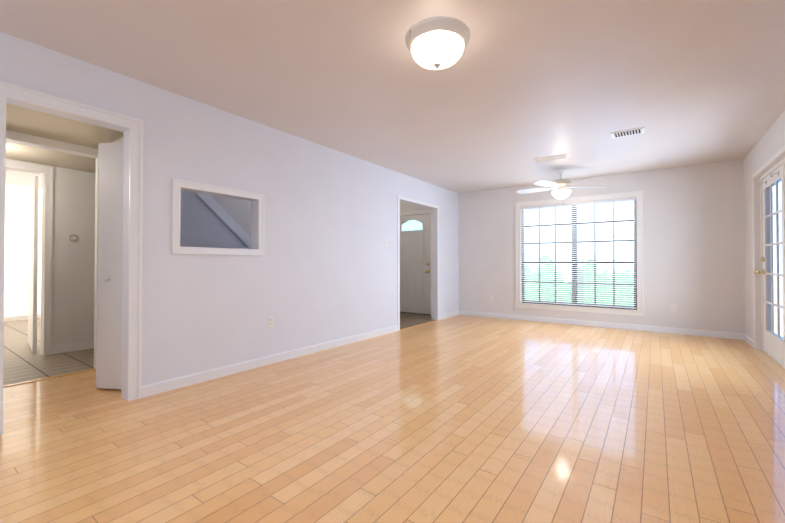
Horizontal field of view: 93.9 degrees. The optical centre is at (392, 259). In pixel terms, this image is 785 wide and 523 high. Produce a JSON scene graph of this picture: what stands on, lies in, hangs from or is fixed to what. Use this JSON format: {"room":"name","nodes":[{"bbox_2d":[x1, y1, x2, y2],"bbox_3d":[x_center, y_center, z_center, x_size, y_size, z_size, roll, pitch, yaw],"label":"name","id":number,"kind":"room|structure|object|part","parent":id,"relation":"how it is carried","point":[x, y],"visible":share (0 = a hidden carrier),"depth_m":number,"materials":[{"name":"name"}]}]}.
{"room":"empty living room","nodes":[
{"label":"empty living room","id":0,"kind":"room"},
{"bbox_2d":[5,169,41,187],"bbox_3d":[-5.516,-1.399,5.209,3.870,0.100,4.440,0,-1,36],"label":"ceiling","id":1,"kind":"structure","parent":0,"point":[14,177],"depth_m":6.09,"materials":[{"name":"paint"}]},
{"bbox_2d":[4,159,94,354],"bbox_3d":[-3.993,-0.141,4.103,0.120,2.440,4.440,0,-1,36],"label":"wall","id":2,"kind":"structure","parent":0,"point":[73,267],"depth_m":4.39,"materials":[{"name":"paint"}]},
{"bbox_2d":[6,161,52,355],"bbox_3d":[-3.977,0.021,4.004,0.018,2.115,1.390,0,-1,36],"label":"door frame","id":3,"kind":"structure","parent":2,"relation":"attached to","point":[48,256],"depth_m":4.13,"materials":[{"name":"paint"}]},
{"bbox_2d":[28,176,38,352],"bbox_3d":[-4.373,0.062,4.460,0.860,2.018,0.035,-1,-1,43],"label":"interior door","id":4,"kind":"structure","parent":2,"relation":"in","point":[33,263],"depth_m":4.19,"materials":[{"name":"paint"}]},
{"bbox_2d":[52,341,93,353],"bbox_3d":[-3.289,1.044,4.957,0.013,0.090,1.970,0,-1,36],"label":"baseboard","id":5,"kind":"structure","parent":2,"relation":"attached to","point":[72,347],"depth_m":4.30,"materials":[{"name":"paint"}]},
{"bbox_2d":[69,234,78,241],"bbox_3d":[-3.750,-0.248,4.318,0.026,0.086,0.086,0,-1,36],"label":"thermostat","id":6,"kind":"object","parent":2,"relation":"attached to","point":[73,238],"visible":1,"depth_m":4.31,"materials":[{"name":"beige plastic"}]},
{"bbox_2d":[6,103,123,172],"bbox_3d":[-3.087,-1.118,3.463,2.350,0.100,4.200,0,-1,36],"label":"ceiling","id":7,"kind":"structure","parent":0,"point":[36,123],"depth_m":3.17,"materials":[{"name":"paint"}]},
{"bbox_2d":[94,137,123,368],"bbox_3d":[-2.436,-0.229,3.331,1.150,2.600,0.120,0,-1,36],"label":"wall","id":8,"kind":"structure","parent":0,"point":[96,186],"depth_m":3.60,"materials":[{"name":"paint"}]},
{"bbox_2d":[3,368,95,387],"bbox_3d":[-3.143,1.067,3.215,0.050,0.006,0.870,0,-1,36],"label":"trim","id":9,"kind":"structure","parent":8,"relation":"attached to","point":[19,383],"depth_m":3.27,"materials":[{"name":"brown wood"}]},
{"bbox_2d":[6,130,97,157],"bbox_3d":[-3.143,-1.035,3.238,0.120,0.070,0.870,0,-1,36],"label":"trim","id":10,"kind":"structure","parent":8,"relation":"attached to","point":[41,142],"depth_m":3.28,"materials":[{"name":"paint"}]},
{"bbox_2d":[96,142,122,388],"bbox_3d":[-2.368,0.051,3.082,0.619,2.006,0.181,0,-1,36],"label":"bifold door","id":11,"kind":"structure","parent":8,"relation":"in","point":[109,272],"depth_m":2.99,"materials":[{"name":"paint"}]},
{"bbox_2d":[180,190,248,248],"bbox_3d":[-1.989,-0.214,4.709,0.270,2.600,2.640,0,-1,36],"label":"wall","id":12,"kind":"structure","parent":0,"point":[203,224],"depth_m":4.20,"materials":[{"name":"paint"}]},
{"bbox_2d":[194,192,250,248],"bbox_3d":[-1.873,-0.284,4.621,0.022,2.440,2.590,0,-1,36],"label":"staircase","id":13,"kind":"structure","parent":12,"relation":"attached to","point":[233,215],"depth_m":4.52,"materials":[{"name":"paint"}]},
{"bbox_2d":[0,32,458,400],"bbox_3d":[-1.183,-0.142,3.988,0.120,2.440,8.790,0,-1,36],"label":"wall","id":14,"kind":"structure","parent":0,"point":[323,269],"depth_m":3.59,"materials":[{"name":"paint"}]},
{"bbox_2d":[0,81,143,434],"bbox_3d":[-2.169,-0.006,2.491,0.021,2.135,0.820,0,-1,36],"label":"trim","id":15,"kind":"structure","parent":14,"relation":"attached to","point":[135,126],"depth_m":2.75,"materials":[{"name":"paint"}]},
{"bbox_2d":[172,178,264,255],"bbox_3d":[-1.553,-0.349,3.356,0.018,0.619,0.865,0,-1,36],"label":"trim","id":16,"kind":"structure","parent":14,"relation":"attached to","point":[177,186],"depth_m":3.24,"materials":[{"name":"paint"}]},
{"bbox_2d":[142,325,397,397],"bbox_3d":[-0.925,1.037,4.219,0.013,0.086,3.455,0,-1,36],"label":"baseboard","id":17,"kind":"structure","parent":14,"relation":"attached to","point":[171,384],"depth_m":3.56,"materials":[{"name":"paint"}]},
{"bbox_2d":[268,316,273,327],"bbox_3d":[-1.250,0.646,3.776,0.008,0.114,0.070,0,-1,36],"label":"electrical outlet","id":18,"kind":"object","parent":14,"relation":"attached to","point":[270,321],"visible":1,"depth_m":3.77,"materials":[{"name":"white plastic"}]},
{"bbox_2d":[397,195,438,329],"bbox_3d":[0.458,0.062,6.160,0.011,2.080,1.295,0,-1,36],"label":"trim","id":19,"kind":"structure","parent":14,"relation":"attached to","point":[398,244],"depth_m":5.67,"materials":[{"name":"paint"}]},
{"bbox_2d":[400,320,437,329],"bbox_3d":[0.465,1.099,6.153,0.042,0.005,1.210,0,-1,36],"label":"trim","id":20,"kind":"structure","parent":14,"relation":"attached to","point":[418,325],"depth_m":6.11,"materials":[{"name":"brown wood"}]},
{"bbox_2d":[439,310,459,319],"bbox_3d":[1.084,1.068,7.020,0.013,0.086,0.840,0,-1,36],"label":"baseboard","id":21,"kind":"structure","parent":14,"relation":"attached to","point":[450,314],"depth_m":7.02,"materials":[{"name":"paint"}]},
{"bbox_2d":[0,312,784,522],"bbox_3d":[-1.893,1.133,4.484,10.570,0.100,8.790,0,-1,36],"label":"floor","id":22,"kind":"structure","parent":0,"point":[465,419],"depth_m":2.21,"materials":[{"name":"brown wood"}]},
{"bbox_2d":[4,314,40,321],"bbox_3d":[-6.986,1.057,6.237,0.013,0.090,4.200,0,-1,36],"label":"baseboard","id":23,"kind":"structure","parent":22,"relation":"on","point":[22,317],"depth_m":6.59,"materials":[{"name":"paint"}]},
{"bbox_2d":[0,0,784,193],"bbox_3d":[0.585,-1.426,2.734,4.470,0.100,8.790,0,-1,36],"label":"ceiling","id":24,"kind":"structure","parent":0,"point":[511,93],"depth_m":2.70,"materials":[{"name":"paint"}]},
{"bbox_2d":[405,16,469,69],"bbox_3d":[0.279,-1.283,2.281,0.402,0.196,0.402,0,-1,36],"label":"ceiling light","id":25,"kind":"object","parent":24,"relation":"attached to","point":[437,43],"visible":1,"depth_m":2.17,"materials":[{"name":"white glass"}]},
{"bbox_3d":[0.279,-1.267,2.281,0.328,0.115,0.328,0,-1,36],"label":"lamp shade","id":26,"kind":"part","parent":25,"relation":"part of","materials":[{"name":"white glass"}]},
{"bbox_2d":[533,154,569,162],"bbox_3d":[2.117,-1.343,4.896,0.420,0.017,0.190,0,-1,36],"label":"ceiling vent","id":27,"kind":"object","parent":24,"relation":"in","point":[551,158],"visible":1,"depth_m":4.87,"materials":[{"name":"white metal"}]},
{"bbox_2d":[516,169,605,200],"bbox_3d":[2.511,-1.065,5.588,1.226,0.560,1.283,0,-1,36],"label":"ceiling fan","id":28,"kind":"object","parent":24,"relation":"hanging from","point":[560,192],"visible":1,"depth_m":5.48,"materials":[{"name":"white plastic"}]},
{"bbox_3d":[2.556,-0.972,5.555,0.272,0.138,0.272,0,-1,36],"label":"lamp shade","id":29,"kind":"part","parent":28,"relation":"part of","materials":[{"name":"white glass"}]},
{"bbox_2d":[611,127,644,137],"bbox_3d":[2.531,-1.355,3.946,0.300,0.015,0.190,0,-1,36],"label":"ceiling vent","id":30,"kind":"object","parent":24,"relation":"in","point":[641,130],"visible":1,"depth_m":3.92,"materials":[{"name":"white metal"}]},
{"bbox_2d":[400,202,429,215],"bbox_3d":[0.022,-0.099,7.915,2.500,2.440,0.124,0,-1,36],"label":"wall","id":31,"kind":"structure","parent":0,"point":[405,207],"depth_m":7.61,"materials":[{"name":"paint"}]},
{"bbox_2d":[400,214,429,313],"bbox_3d":[0.392,0.096,7.579,0.912,2.019,0.125,0,-1,36],"label":"front door","id":32,"kind":"structure","parent":31,"relation":"in","point":[414,271],"depth_m":7.55,"materials":[{"name":"paint"}]},
{"bbox_3d":[0.403,-0.700,7.594,0.534,0.253,0.018,0,-1,36],"label":"front door glass pane","id":33,"kind":"part","parent":32,"relation":"part of","materials":[{"name":"clear glass"}]},
{"bbox_2d":[400,209,430,314],"bbox_3d":[0.384,0.065,7.569,1.060,2.105,0.014,0,-1,36],"label":"door frame","id":34,"kind":"structure","parent":31,"relation":"attached to","point":[415,212],"depth_m":7.30,"materials":[{"name":"paint"}]},
{"bbox_2d":[459,160,744,333],"bbox_3d":[3.151,-0.118,6.196,4.350,2.440,0.150,0,-1,36],"label":"wall","id":35,"kind":"structure","parent":0,"point":[693,243],"depth_m":5.46,"materials":[{"name":"paint"}]},
{"bbox_2d":[521,200,636,309],"bbox_3d":[3.101,-0.083,6.242,1.766,1.750,0.047,0,-1,36],"label":"window","id":36,"kind":"structure","parent":35,"relation":"in","point":[574,283],"depth_m":6.20,"materials":[{"name":"clear glass"}]},
{"bbox_2d":[521,197,635,308],"bbox_3d":[3.067,-0.090,6.194,1.754,1.729,0.058,0,-1,36],"label":"window blinds","id":37,"kind":"object","parent":36,"relation":"attached to","point":[631,199],"visible":0.92,"depth_m":6.15,"materials":[{"name":"paint"}]},
{"bbox_2d":[515,191,644,315],"bbox_3d":[3.045,-0.083,6.163,1.966,1.920,0.026,0,-1,36],"label":"window frame","id":38,"kind":"structure","parent":35,"relation":"in","point":[639,311],"depth_m":5.97,"materials":[{"name":"paint"}]},
{"bbox_2d":[460,310,742,339],"bbox_3d":[3.043,1.059,6.161,4.200,0.086,0.013,0,-1,36],"label":"baseboard","id":39,"kind":"structure","parent":35,"relation":"attached to","point":[730,335],"depth_m":5.80,"materials":[{"name":"paint"}]},
{"bbox_2d":[671,304,676,311],"bbox_3d":[4.136,0.723,5.383,0.070,0.114,0.008,0,-1,36],"label":"electrical outlet","id":40,"kind":"object","parent":35,"relation":"attached to","point":[673,307],"visible":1,"depth_m":5.38,"materials":[{"name":"white plastic"}]},
{"bbox_2d":[743,111,784,349],"bbox_3d":[2.296,-0.170,1.401,0.150,2.440,8.640,0,-1,36],"label":"wall","id":41,"kind":"structure","parent":0,"point":[770,144],"depth_m":4.41,"materials":[{"name":"paint"}]},
{"bbox_2d":[743,333,753,347],"bbox_3d":[4.555,1.046,4.678,0.013,0.078,0.600,0,-1,36],"label":"baseboard","id":42,"kind":"structure","parent":41,"relation":"attached to","point":[745,337],"depth_m":4.70,"materials":[{"name":"paint"}]},
{"bbox_2d":[752,146,784,348],"bbox_3d":[3.784,0.021,3.611,0.012,2.105,2.060,0,-1,36],"label":"door frame","id":43,"kind":"structure","parent":41,"relation":"attached to","point":[780,152],"depth_m":4.41,"materials":[{"name":"paint"}]},
{"bbox_2d":[754,157,784,368],"bbox_3d":[3.834,0.044,3.575,0.159,2.055,1.964,0,-1,36],"label":"patio door","id":44,"kind":"structure","parent":41,"relation":"in","point":[772,344],"depth_m":4.05,"materials":[{"name":"paint"}]},
{"bbox_3d":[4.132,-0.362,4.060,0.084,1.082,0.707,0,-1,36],"label":"handle","id":45,"kind":"part","parent":44,"relation":"part of","materials":[{"name":"gold metal"}]},
{"bbox_3d":[3.847,-0.003,3.566,0.004,1.651,1.686,0,-1,36],"label":"glass","id":46,"kind":"part","parent":44,"relation":"part of","materials":[{"name":"clear glass"}]},
{"label":"outside","id":47,"kind":"structure","parent":0,"visible":0},
{"bbox_2d":[524,201,633,306],"bbox_3d":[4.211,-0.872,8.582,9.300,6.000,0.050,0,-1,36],"label":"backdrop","id":48,"kind":"structure","parent":47,"point":[531,273],"depth_m":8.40,"materials":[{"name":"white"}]},
{"bbox_2d":[772,181,782,336],"bbox_3d":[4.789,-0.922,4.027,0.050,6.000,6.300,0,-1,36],"label":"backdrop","id":49,"kind":"structure","parent":47,"point":[780,246],"depth_m":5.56,"materials":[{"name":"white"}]}
]}

